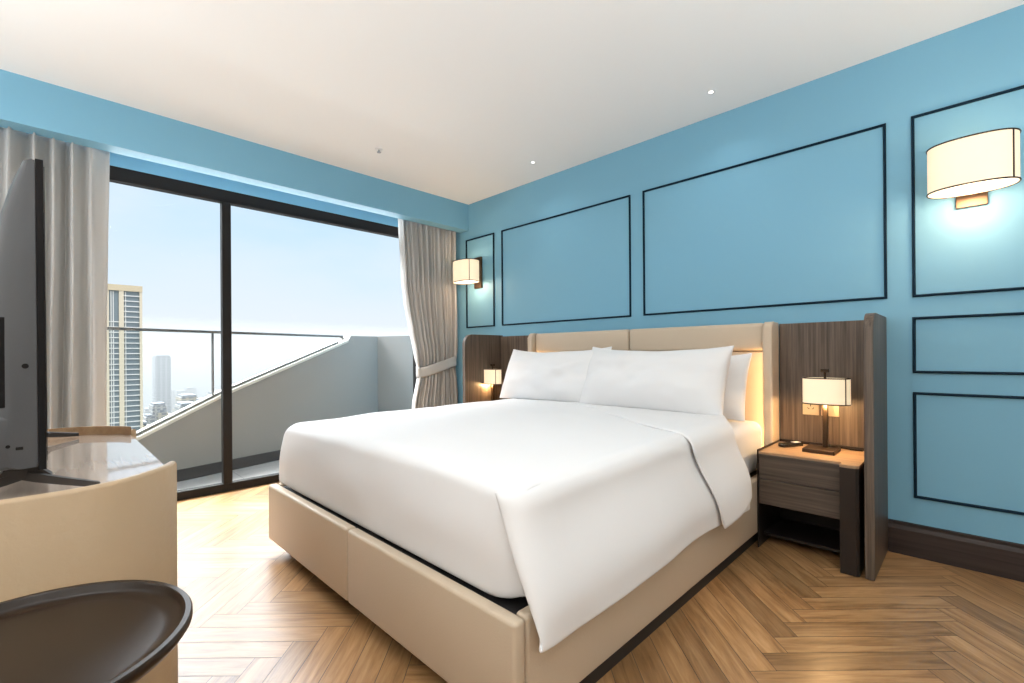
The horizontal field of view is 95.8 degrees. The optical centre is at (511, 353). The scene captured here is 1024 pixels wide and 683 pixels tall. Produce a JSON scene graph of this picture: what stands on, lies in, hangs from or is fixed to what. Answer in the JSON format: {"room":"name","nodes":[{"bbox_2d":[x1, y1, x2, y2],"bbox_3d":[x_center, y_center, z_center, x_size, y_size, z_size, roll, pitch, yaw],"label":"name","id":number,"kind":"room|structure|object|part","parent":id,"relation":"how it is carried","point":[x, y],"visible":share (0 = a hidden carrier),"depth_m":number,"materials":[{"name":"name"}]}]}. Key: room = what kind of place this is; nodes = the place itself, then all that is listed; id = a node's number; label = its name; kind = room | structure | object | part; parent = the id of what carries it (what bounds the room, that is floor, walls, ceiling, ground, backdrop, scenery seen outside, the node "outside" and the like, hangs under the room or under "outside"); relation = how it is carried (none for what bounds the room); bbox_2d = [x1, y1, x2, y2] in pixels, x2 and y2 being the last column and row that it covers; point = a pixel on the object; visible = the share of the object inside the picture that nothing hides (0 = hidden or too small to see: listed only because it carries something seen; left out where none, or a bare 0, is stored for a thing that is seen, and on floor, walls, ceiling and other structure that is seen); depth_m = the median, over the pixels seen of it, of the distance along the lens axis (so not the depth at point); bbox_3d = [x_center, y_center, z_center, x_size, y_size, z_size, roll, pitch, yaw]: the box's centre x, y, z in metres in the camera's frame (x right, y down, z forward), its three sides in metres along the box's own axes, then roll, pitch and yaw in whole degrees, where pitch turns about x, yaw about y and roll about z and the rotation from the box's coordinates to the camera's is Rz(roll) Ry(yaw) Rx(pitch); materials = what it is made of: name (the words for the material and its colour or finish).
{"room":"hotel room","nodes":[
{"label":"hotel room","id":0,"kind":"room"},
{"bbox_2d":[27,133,397,226],"bbox_3d":[-2.403,-0.240,3.514,0.120,2.635,4.700,0,0,45],"label":"wall","id":1,"kind":"structure","parent":0,"point":[118,160],"depth_m":3.68,"materials":[{"name":"blue paint"}]},
{"bbox_2d":[109,165,416,500],"bbox_3d":[-2.226,-0.098,3.656,0.070,2.350,3.550,0,0,45],"label":"window","id":2,"kind":"structure","parent":1,"relation":"in","point":[119,175],"depth_m":3.61,"materials":[{"name":"brown metal"}]},
{"bbox_3d":[-2.859,-0.078,3.034,0.008,2.193,1.656,0,0,45],"label":"pane","id":3,"kind":"part","parent":2,"relation":"part of","materials":[{"name":"clear glass"}]},
{"bbox_2d":[177,460,278,489],"bbox_3d":[-2.769,1.143,4.120,1.370,0.117,5.168,0,0,45],"label":"floor","id":4,"kind":"structure","parent":0,"point":[272,467],"depth_m":4.10,"materials":[{"name":"concrete"}]},
{"bbox_2d":[136,336,412,469],"bbox_3d":[-2.722,0.436,4.111,1.188,1.290,5.144,0,0,43],"label":"wall","id":5,"kind":"structure","parent":0,"point":[356,375],"depth_m":4.86,"materials":[{"name":"grey paint"}]},
{"bbox_2d":[107,327,343,435],"bbox_3d":[-2.998,0.429,3.686,0.040,1.262,4.096,0,0,30],"label":"balcony railing","id":6,"kind":"object","parent":5,"relation":"on","point":[213,395],"visible":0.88,"depth_m":4.19,"materials":[{"name":"grey metal"}]},
{"bbox_3d":[-2.709,0.117,4.190,0.020,0.598,0.012,0,0,30],"label":"post","id":7,"kind":"part","parent":6,"relation":"part of","materials":[{"name":"grey metal"}]},
{"bbox_3d":[-3.011,-0.191,3.671,0.040,0.022,4.060,0,0,30],"label":"handrail","id":8,"kind":"part","parent":6,"relation":"part of","materials":[{"name":"grey metal"}]},
{"bbox_2d":[177,450,280,481],"bbox_3d":[-2.850,1.032,3.841,0.012,0.098,4.610,0,0,30],"label":"baseboard","id":9,"kind":"structure","parent":5,"relation":"attached to","point":[212,468],"depth_m":4.20,"materials":[{"name":"grey stone"}]},
{"bbox_2d":[0,0,1023,204],"bbox_3d":[-0.501,-1.648,1.616,5.670,0.150,4.900,0,0,45],"label":"ceiling","id":10,"kind":"structure","parent":0,"point":[458,98],"depth_m":2.51,"materials":[{"name":"white paint"}]},
{"bbox_2d":[375,147,382,152],"bbox_3d":[-1.020,-1.554,3.551,0.060,0.027,0.060,0,0,45],"label":"sprinkler","id":11,"kind":"object","parent":10,"relation":"attached to","point":[378,149],"visible":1,"depth_m":3.54,"materials":[{"name":"white metal"}]},
{"bbox_2d":[706,89,715,94],"bbox_3d":[1.206,-1.582,2.806,0.060,0.004,0.060,0,0,45],"label":"recessed light","id":12,"kind":"object","parent":10,"relation":"in","point":[712,91],"visible":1,"depth_m":2.81,"materials":[{"name":"white"}]},
{"bbox_2d":[177,482,1023,682],"bbox_3d":[-0.453,1.161,1.585,5.590,0.200,4.900,0,0,45],"label":"floor","id":13,"kind":"structure","parent":0,"point":[782,611],"depth_m":1.80,"materials":[{"name":"brown wood"}]},
{"bbox_2d":[0,126,109,428],"bbox_3d":[-2.904,-0.127,2.661,0.188,2.385,0.911,0,0,45],"label":"curtain","id":14,"kind":"object","parent":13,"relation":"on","point":[76,177],"visible":0.52,"depth_m":2.88,"materials":[{"name":"grey fabric"}]},
{"bbox_2d":[0,426,177,682],"bbox_3d":[-1.507,0.687,1.429,1.236,0.764,0.638,0,0,45],"label":"media console","id":15,"kind":"object","parent":13,"relation":"on","point":[123,526],"visible":0.64,"depth_m":1.14,"materials":[{"name":"beige leather"}]},
{"bbox_2d":[0,159,99,486],"bbox_3d":[-1.557,-0.061,1.478,1.275,0.784,0.282,0,0,45],"label":"television","id":16,"kind":"object","parent":15,"relation":"on","point":[23,353],"visible":1,"depth_m":1.07,"materials":[{"name":"grey plastic"}]},
{"bbox_2d":[0,317,4,407],"bbox_3d":[-1.181,0.021,1.074,0.071,0.206,0.010,0,0,45],"label":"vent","id":17,"kind":"object","parent":16,"relation":"attached to","point":[2,319],"depth_m":1.05,"materials":[{"name":"black plastic"}]},
{"bbox_2d":[0,580,192,682],"bbox_3d":[-0.860,0.788,0.795,0.516,0.550,0.516,0,0,45],"label":"side table","id":18,"kind":"object","parent":13,"relation":"on","point":[116,631],"visible":1,"depth_m":0.89,"materials":[{"name":"black"}]},
{"bbox_2d":[462,334,528,402],"bbox_3d":[-0.094,0.441,4.195,0.520,1.234,0.479,0,0,45],"label":"panel","id":19,"kind":"object","parent":13,"relation":"on","point":[478,351],"visible":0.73,"depth_m":4.33,"materials":[{"name":"brown wood"}]},
{"bbox_3d":[-0.266,0.443,4.365,0.036,1.234,0.479,0,0,45],"label":"panel","id":20,"kind":"part","parent":19,"relation":"part of","materials":[{"name":"brown wood"}]},
{"bbox_3d":[0.078,0.446,4.342,0.484,1.222,0.027,0,0,45],"label":"panel","id":21,"kind":"part","parent":19,"relation":"part of","materials":[{"name":"brown wood"}]},
{"bbox_2d":[269,322,778,682],"bbox_3d":[0.131,0.441,2.676,1.939,1.236,2.302,0,0,45],"label":"bed","id":22,"kind":"object","parent":13,"relation":"on","point":[464,633],"visible":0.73,"depth_m":1.69,"materials":[{"name":"beige leather"}]},
{"bbox_3d":[-0.969,0.847,2.182,0.920,0.291,0.046,0,0,45],"label":"foot panel","id":23,"kind":"part","parent":22,"relation":"part of","materials":[{"name":"beige leather"}]},
{"bbox_3d":[-0.307,0.842,1.524,0.930,0.291,0.046,0,0,45],"label":"foot panel","id":24,"kind":"part","parent":22,"relation":"part of","materials":[{"name":"beige leather"}]},
{"bbox_2d":[536,329,630,351],"bbox_3d":[0.556,-0.092,3.757,0.920,0.166,0.085,0,0,45],"label":"cushion","id":25,"kind":"object","parent":22,"relation":"on","point":[616,339],"depth_m":3.69,"materials":[{"name":"beige leather"}]},
{"bbox_3d":[0.769,0.835,1.980,0.046,0.291,2.114,0,0,45],"label":"panel","id":26,"kind":"part","parent":22,"relation":"part of","materials":[{"name":"beige leather"}]},
{"bbox_2d":[522,419,761,596],"bbox_3d":[0.147,0.561,2.644,1.755,0.295,2.105,0,0,45],"label":"mattress","id":27,"kind":"object","parent":22,"relation":"on","point":[748,434],"visible":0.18,"depth_m":2.61,"materials":[{"name":"white"}]},
{"bbox_2d":[279,398,751,652],"bbox_3d":[0.074,0.562,2.518,1.949,0.443,1.913,0,0,45],"label":"duvet","id":28,"kind":"object","parent":27,"relation":"on","point":[569,508],"visible":0.91,"depth_m":1.67,"materials":[{"name":"white fabric"}]},
{"bbox_2d":[500,347,611,401],"bbox_3d":[0.301,0.160,3.547,0.271,0.411,0.986,0,0,-43],"label":"pillow","id":29,"kind":"object","parent":28,"relation":"on","point":[553,376],"visible":0.83,"depth_m":3.44,"materials":[{"name":"white fabric"}]},
{"bbox_2d":[579,346,733,414],"bbox_3d":[0.866,0.155,2.939,0.279,0.411,0.980,0,0,-43],"label":"pillow","id":30,"kind":"object","parent":28,"relation":"on","point":[693,381],"visible":0.98,"depth_m":2.77,"materials":[{"name":"white fabric"}]},
{"bbox_2d":[723,353,751,421],"bbox_3d":[1.067,0.192,3.039,0.224,0.411,0.905,0,0,-41],"label":"pillow","id":31,"kind":"object","parent":27,"relation":"on","point":[735,390],"visible":0.13,"depth_m":2.73,"materials":[{"name":"white fabric"}]},
{"bbox_2d":[630,323,763,350],"bbox_3d":[1.209,-0.097,3.108,0.909,0.166,0.085,0,0,45],"label":"cushion","id":32,"kind":"object","parent":22,"relation":"on","point":[744,337],"depth_m":3.03,"materials":[{"name":"beige leather"}]},
{"bbox_3d":[0.895,0.398,3.445,1.835,0.812,0.055,0,0,45],"label":"headboard panel","id":33,"kind":"part","parent":22,"relation":"part of","materials":[{"name":"beige fabric"}]},
{"bbox_2d":[757,439,864,576],"bbox_3d":[1.614,0.780,2.474,0.452,0.535,0.451,0,0,45],"label":"nightstand","id":34,"kind":"object","parent":13,"relation":"on","point":[810,499],"visible":0.91,"depth_m":2.39,"materials":[{"name":"brown wood"}]},
{"bbox_2d":[778,441,802,447],"bbox_3d":[1.586,0.518,2.635,0.140,0.024,0.046,0,0,-17],"label":"telephone handset","id":35,"kind":"object","parent":34,"relation":"on","point":[793,443],"visible":1,"depth_m":2.62,"materials":[{"name":"black plastic"}]},
{"bbox_3d":[1.474,0.743,2.382,0.367,0.132,0.019,0,0,45],"label":"drawer","id":36,"kind":"part","parent":34,"relation":"part of","materials":[{"name":"brown wood"}]},
{"bbox_3d":[1.473,0.608,2.382,0.367,0.129,0.019,0,0,45],"label":"drawer","id":37,"kind":"part","parent":34,"relation":"part of","materials":[{"name":"brown wood"}]},
{"bbox_2d":[764,518,839,552],"bbox_3d":[1.637,0.995,2.544,0.372,0.015,0.309,0,0,45],"label":"shelf","id":38,"kind":"object","parent":34,"relation":"attached to","point":[798,530],"depth_m":2.55,"materials":[{"name":"black wood"}]},
{"bbox_2d":[802,369,862,455],"bbox_3d":[1.709,0.307,2.487,0.255,0.443,0.212,0,0,45],"label":"table lamp","id":39,"kind":"object","parent":34,"relation":"on","point":[825,391],"visible":1,"depth_m":2.45,"materials":[{"name":"white fabric"}]},
{"bbox_3d":[1.698,0.378,2.509,0.024,0.261,0.024,0,0,45],"label":"stem","id":40,"kind":"part","parent":39,"relation":"part of","materials":[{"name":"brown metal"}]},
{"bbox_3d":[1.688,0.203,2.489,0.216,0.138,0.124,0,0,45],"label":"lamp shade","id":41,"kind":"part","parent":39,"relation":"part of","materials":[{"name":"beige fabric"}]},
{"bbox_3d":[1.796,0.510,2.502,0.166,0.031,0.031,0,0,13],"label":"cord","id":42,"kind":"part","parent":39,"relation":"part of","materials":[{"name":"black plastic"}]},
{"bbox_3d":[1.633,0.793,2.226,0.074,0.503,0.126,0,0,45],"label":"leg","id":43,"kind":"part","parent":34,"relation":"part of","materials":[{"name":"black wood"}]},
{"bbox_2d":[779,313,887,580],"bbox_3d":[1.646,0.427,2.466,0.504,1.234,0.479,0,0,45],"label":"panel","id":44,"kind":"object","parent":13,"relation":"on","point":[856,350],"visible":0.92,"depth_m":2.53,"materials":[{"name":"brown wood"}]},
{"bbox_2d":[803,404,818,414],"bbox_3d":[1.728,0.314,2.677,0.082,0.083,0.009,0,0,45],"label":"wall socket","id":45,"kind":"object","parent":44,"relation":"attached to","point":[808,409],"visible":0.78,"depth_m":2.67,"materials":[{"name":"beige"}]},
{"bbox_3d":[1.792,0.432,2.639,0.468,1.222,0.027,0,0,45],"label":"panel","id":46,"kind":"part","parent":44,"relation":"part of","materials":[{"name":"brown wood"}]},
{"bbox_2d":[821,405,838,416],"bbox_3d":[1.793,0.313,2.610,0.085,0.083,0.011,0,0,45],"label":"wall socket","id":47,"kind":"object","parent":44,"relation":"attached to","point":[833,411],"visible":0.58,"depth_m":2.60,"materials":[{"name":"beige plastic"}]},
{"bbox_3d":[1.812,0.425,2.301,0.036,1.234,0.479,0,0,45],"label":"panel","id":48,"kind":"part","parent":44,"relation":"part of","materials":[{"name":"brown wood"}]},
{"bbox_3d":[-0.110,0.795,4.187,0.452,0.535,0.451,0,0,45],"label":"nightstand","id":49,"kind":"object","parent":13,"relation":"on","visible":0},
{"bbox_2d":[484,364,501,400],"bbox_3d":[-0.170,0.323,4.355,0.255,0.443,0.212,0,0,45],"label":"table lamp","id":50,"kind":"object","parent":49,"relation":"on","point":[492,377],"visible":0.74,"depth_m":4.29,"materials":[{"name":"beige fabric"}]},
{"bbox_3d":[-0.191,0.218,4.356,0.216,0.138,0.124,0,0,45],"label":"lamp shade","id":51,"kind":"part","parent":50,"relation":"part of","materials":[{"name":"beige fabric"}]},
{"bbox_3d":[-0.181,0.394,4.376,0.024,0.261,0.024,0,0,45],"label":"stem","id":52,"kind":"part","parent":50,"relation":"part of","materials":[{"name":"brown metal"}]},
{"bbox_2d":[456,4,1023,543],"bbox_3d":[1.200,-0.266,3.317,5.670,2.635,0.100,0,0,45],"label":"wall","id":53,"kind":"structure","parent":0,"point":[806,224],"depth_m":2.58,"materials":[{"name":"blue paint"}]},
{"bbox_2d":[0,69,468,232],"bbox_3d":[-2.162,-1.423,3.267,0.130,0.273,4.700,0,0,45],"label":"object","id":54,"kind":"structure","parent":53,"relation":"attached to","point":[27,105],"depth_m":3.18,"materials":[{"name":"blue paint"}]},
{"bbox_2d":[398,219,457,408],"bbox_3d":[-0.837,-0.139,4.763,0.130,2.385,0.701,0,0,45],"label":"curtain","id":55,"kind":"object","parent":54,"relation":"hanging from","point":[427,253],"visible":0.73,"depth_m":4.74,"materials":[{"name":"grey fabric"}]},
{"bbox_2d":[453,257,482,288],"bbox_3d":[-0.440,-0.827,4.672,0.309,0.318,0.284,0,0,45],"label":"wall sconce","id":56,"kind":"object","parent":53,"relation":"attached to","point":[466,270],"visible":1,"depth_m":4.56,"materials":[{"name":"beige fabric"}]},
{"bbox_3d":[-0.463,-0.819,4.649,0.300,0.208,0.210,0,0,45],"label":"lamp shade","id":57,"kind":"part","parent":56,"relation":"part of","materials":[{"name":"beige fabric"}]},
{"bbox_2d":[455,280,476,282],"bbox_3d":[-0.462,-0.725,4.649,0.290,0.003,0.200,0,0,45],"label":"diffuser","id":58,"kind":"object","parent":56,"relation":"attached to","point":[456,281],"depth_m":4.66,"materials":[{"name":"beige plastic"}]},
{"bbox_3d":[-0.347,-0.827,4.765,0.110,0.318,0.022,0,0,45],"label":"plate","id":59,"kind":"part","parent":56,"relation":"part of","materials":[{"name":"brown metal"}]},
{"bbox_2d":[466,233,494,327],"bbox_3d":[-0.332,-0.734,4.756,0.434,0.931,0.014,0,0,45],"label":"trim","id":60,"kind":"structure","parent":53,"relation":"attached to","point":[490,233],"depth_m":4.65,"materials":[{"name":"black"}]},
{"bbox_2d":[501,195,630,325],"bbox_3d":[0.401,-0.740,4.028,1.416,0.931,0.014,0,0,45],"label":"trim","id":61,"kind":"structure","parent":53,"relation":"attached to","point":[629,196],"depth_m":3.84,"materials":[{"name":"black"}]},
{"bbox_2d":[642,123,886,315],"bbox_3d":[1.481,-0.751,2.955,1.421,0.931,0.014,0,0,45],"label":"trim","id":62,"kind":"structure","parent":53,"relation":"attached to","point":[884,124],"depth_m":2.72,"materials":[{"name":"black"}]},
{"bbox_2d":[888,519,1023,581],"bbox_3d":[2.550,0.957,1.899,1.570,0.168,0.018,0,0,45],"label":"baseboard","id":63,"kind":"structure","parent":53,"relation":"attached to","point":[1000,558],"depth_m":2.26,"materials":[{"name":"brown wood"}]},
{"bbox_2d":[911,85,1023,296],"bbox_3d":[2.211,-0.755,2.229,0.436,0.931,0.014,0,0,45],"label":"trim","id":64,"kind":"structure","parent":53,"relation":"attached to","point":[914,294],"depth_m":2.37,"materials":[{"name":"black"}]},
{"bbox_2d":[912,312,1023,374],"bbox_3d":[2.216,-0.044,2.229,0.437,0.288,0.014,0,0,45],"label":"trim","id":65,"kind":"structure","parent":53,"relation":"attached to","point":[914,319],"depth_m":2.27,"materials":[{"name":"black"}]},
{"bbox_2d":[913,392,1023,515],"bbox_3d":[2.220,0.469,2.228,0.437,0.544,0.014,0,0,45],"label":"trim","id":66,"kind":"structure","parent":53,"relation":"attached to","point":[914,393],"depth_m":2.31,"materials":[{"name":"black wood"}]},
{"bbox_2d":[926,127,1021,209],"bbox_3d":[2.116,-0.863,2.133,0.309,0.318,0.284,0,0,45],"label":"wall sconce","id":67,"kind":"object","parent":53,"relation":"attached to","point":[965,168],"visible":1,"depth_m":2.05,"materials":[{"name":"beige fabric"}]},
{"bbox_3d":[2.208,-0.864,2.226,0.110,0.318,0.022,0,0,45],"label":"plate","id":68,"kind":"part","parent":67,"relation":"part of","materials":[{"name":"brown metal"}]},
{"bbox_2d":[930,178,1017,195],"bbox_3d":[2.094,-0.761,2.109,0.290,0.003,0.200,0,0,45],"label":"diffuser","id":69,"kind":"object","parent":67,"relation":"attached to","point":[960,186],"depth_m":2.11,"materials":[{"name":"beige plastic"}]},
{"label":"outside","id":70,"kind":"structure","parent":0,"visible":0},
{"bbox_2d":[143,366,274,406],"bbox_3d":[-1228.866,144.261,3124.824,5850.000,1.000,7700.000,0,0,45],"label":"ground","id":71,"kind":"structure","parent":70,"point":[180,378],"depth_m":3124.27,"materials":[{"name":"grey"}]},
{"bbox_2d":[143,408,148,413],"bbox_3d":[-470.272,103.191,604.121,18.264,63.936,15.665,0,0,45],"label":"building","id":72,"kind":"structure","parent":71,"relation":"on","point":[146,410],"depth_m":594.75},
{"bbox_2d":[143,413,151,424],"bbox_3d":[-322.091,94.052,412.821,19.048,79.628,9.146,0,0,45],"label":"building","id":73,"kind":"structure","parent":71,"relation":"on","point":[147,417],"depth_m":405.58,"materials":[{"name":"grey concrete"}]},
{"bbox_2d":[144,413,151,417],"bbox_3d":[-322.365,55.339,412.871,17.048,2.200,7.146,0,0,45],"label":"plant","id":74,"kind":"object","parent":73,"relation":"on","point":[148,415],"depth_m":406.58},
{"bbox_2d":[149,402,166,422],"bbox_3d":[-318.435,89.113,416.542,19.629,89.462,10.151,0,0,45],"label":"building","id":75,"kind":"structure","parent":71,"relation":"on","point":[154,407],"depth_m":409.37,"materials":[{"name":"grey concrete"}]},
{"bbox_2d":[150,402,164,405],"bbox_3d":[-318.743,45.483,416.598,17.629,2.200,8.151,0,0,45],"label":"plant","id":76,"kind":"object","parent":75,"relation":"on","point":[152,403],"depth_m":411.97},
{"bbox_2d":[152,355,170,412],"bbox_3d":[-433.919,68.663,574.314,38.000,132.400,31.500,0,0,45],"label":"building","id":77,"kind":"structure","parent":71,"relation":"on","point":[161,364],"depth_m":568.21,"materials":[{"name":"grey concrete"}]},
{"bbox_2d":[157,410,167,420],"bbox_3d":[-317.123,92.094,417.837,25.668,83.487,7.851,0,0,45],"label":"building","id":78,"kind":"structure","parent":71,"relation":"on","point":[161,414],"depth_m":408.57,"materials":[{"name":"beige concrete"}]},
{"bbox_2d":[171,389,183,407],"bbox_3d":[-621.522,102.291,863.357,19.641,68.541,33.111,0,0,45],"label":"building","id":79,"kind":"structure","parent":71,"relation":"on","point":[172,391],"depth_m":848.83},
{"bbox_2d":[174,390,185,403],"bbox_3d":[-529.758,97.686,742.931,18.334,76.143,16.238,0,0,45],"label":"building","id":80,"kind":"structure","parent":71,"relation":"on","point":[176,392],"depth_m":737.65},
{"bbox_2d":[174,401,193,411],"bbox_3d":[-274.368,87.327,389.968,23.809,92.344,12.101,0,0,45],"label":"building","id":81,"kind":"structure","parent":71,"relation":"on","point":[179,405],"depth_m":384.94,"materials":[{"name":"grey concrete"}]},
{"bbox_2d":[176,401,193,405],"bbox_3d":[-274.687,42.256,390.026,21.809,2.200,10.101,0,0,45],"label":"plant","id":82,"kind":"object","parent":81,"relation":"on","point":[183,403],"depth_m":386.82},
{"bbox_2d":[176,393,197,401],"bbox_3d":[-303.082,86.018,432.020,25.090,95.476,12.997,0,0,45],"label":"building","id":83,"kind":"structure","parent":71,"relation":"on","point":[189,396],"depth_m":424.63,"materials":[{"name":"grey concrete"}]},
{"bbox_2d":[184,387,196,394],"bbox_3d":[-521.865,95.414,750.894,20.942,80.597,13.650,0,0,45],"label":"building","id":84,"kind":"structure","parent":71,"relation":"on","point":[193,390],"depth_m":745.44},
{"bbox_2d":[190,376,219,397],"bbox_3d":[-901.721,103.082,1361.687,30.000,72.200,70.000,0,0,45],"label":"building","id":85,"kind":"structure","parent":71,"relation":"on","point":[202,384],"depth_m":1345.54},
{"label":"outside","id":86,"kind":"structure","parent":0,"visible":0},
{"bbox_2d":[107,284,142,430],"bbox_3d":[-254.499,40.623,285.219,24.400,165.200,40.256,0,0,45],"label":"tower block","id":87,"kind":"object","parent":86,"point":[124,302],"visible":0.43,"depth_m":285.16,"materials":[{"name":"grey concrete"}]}
]}

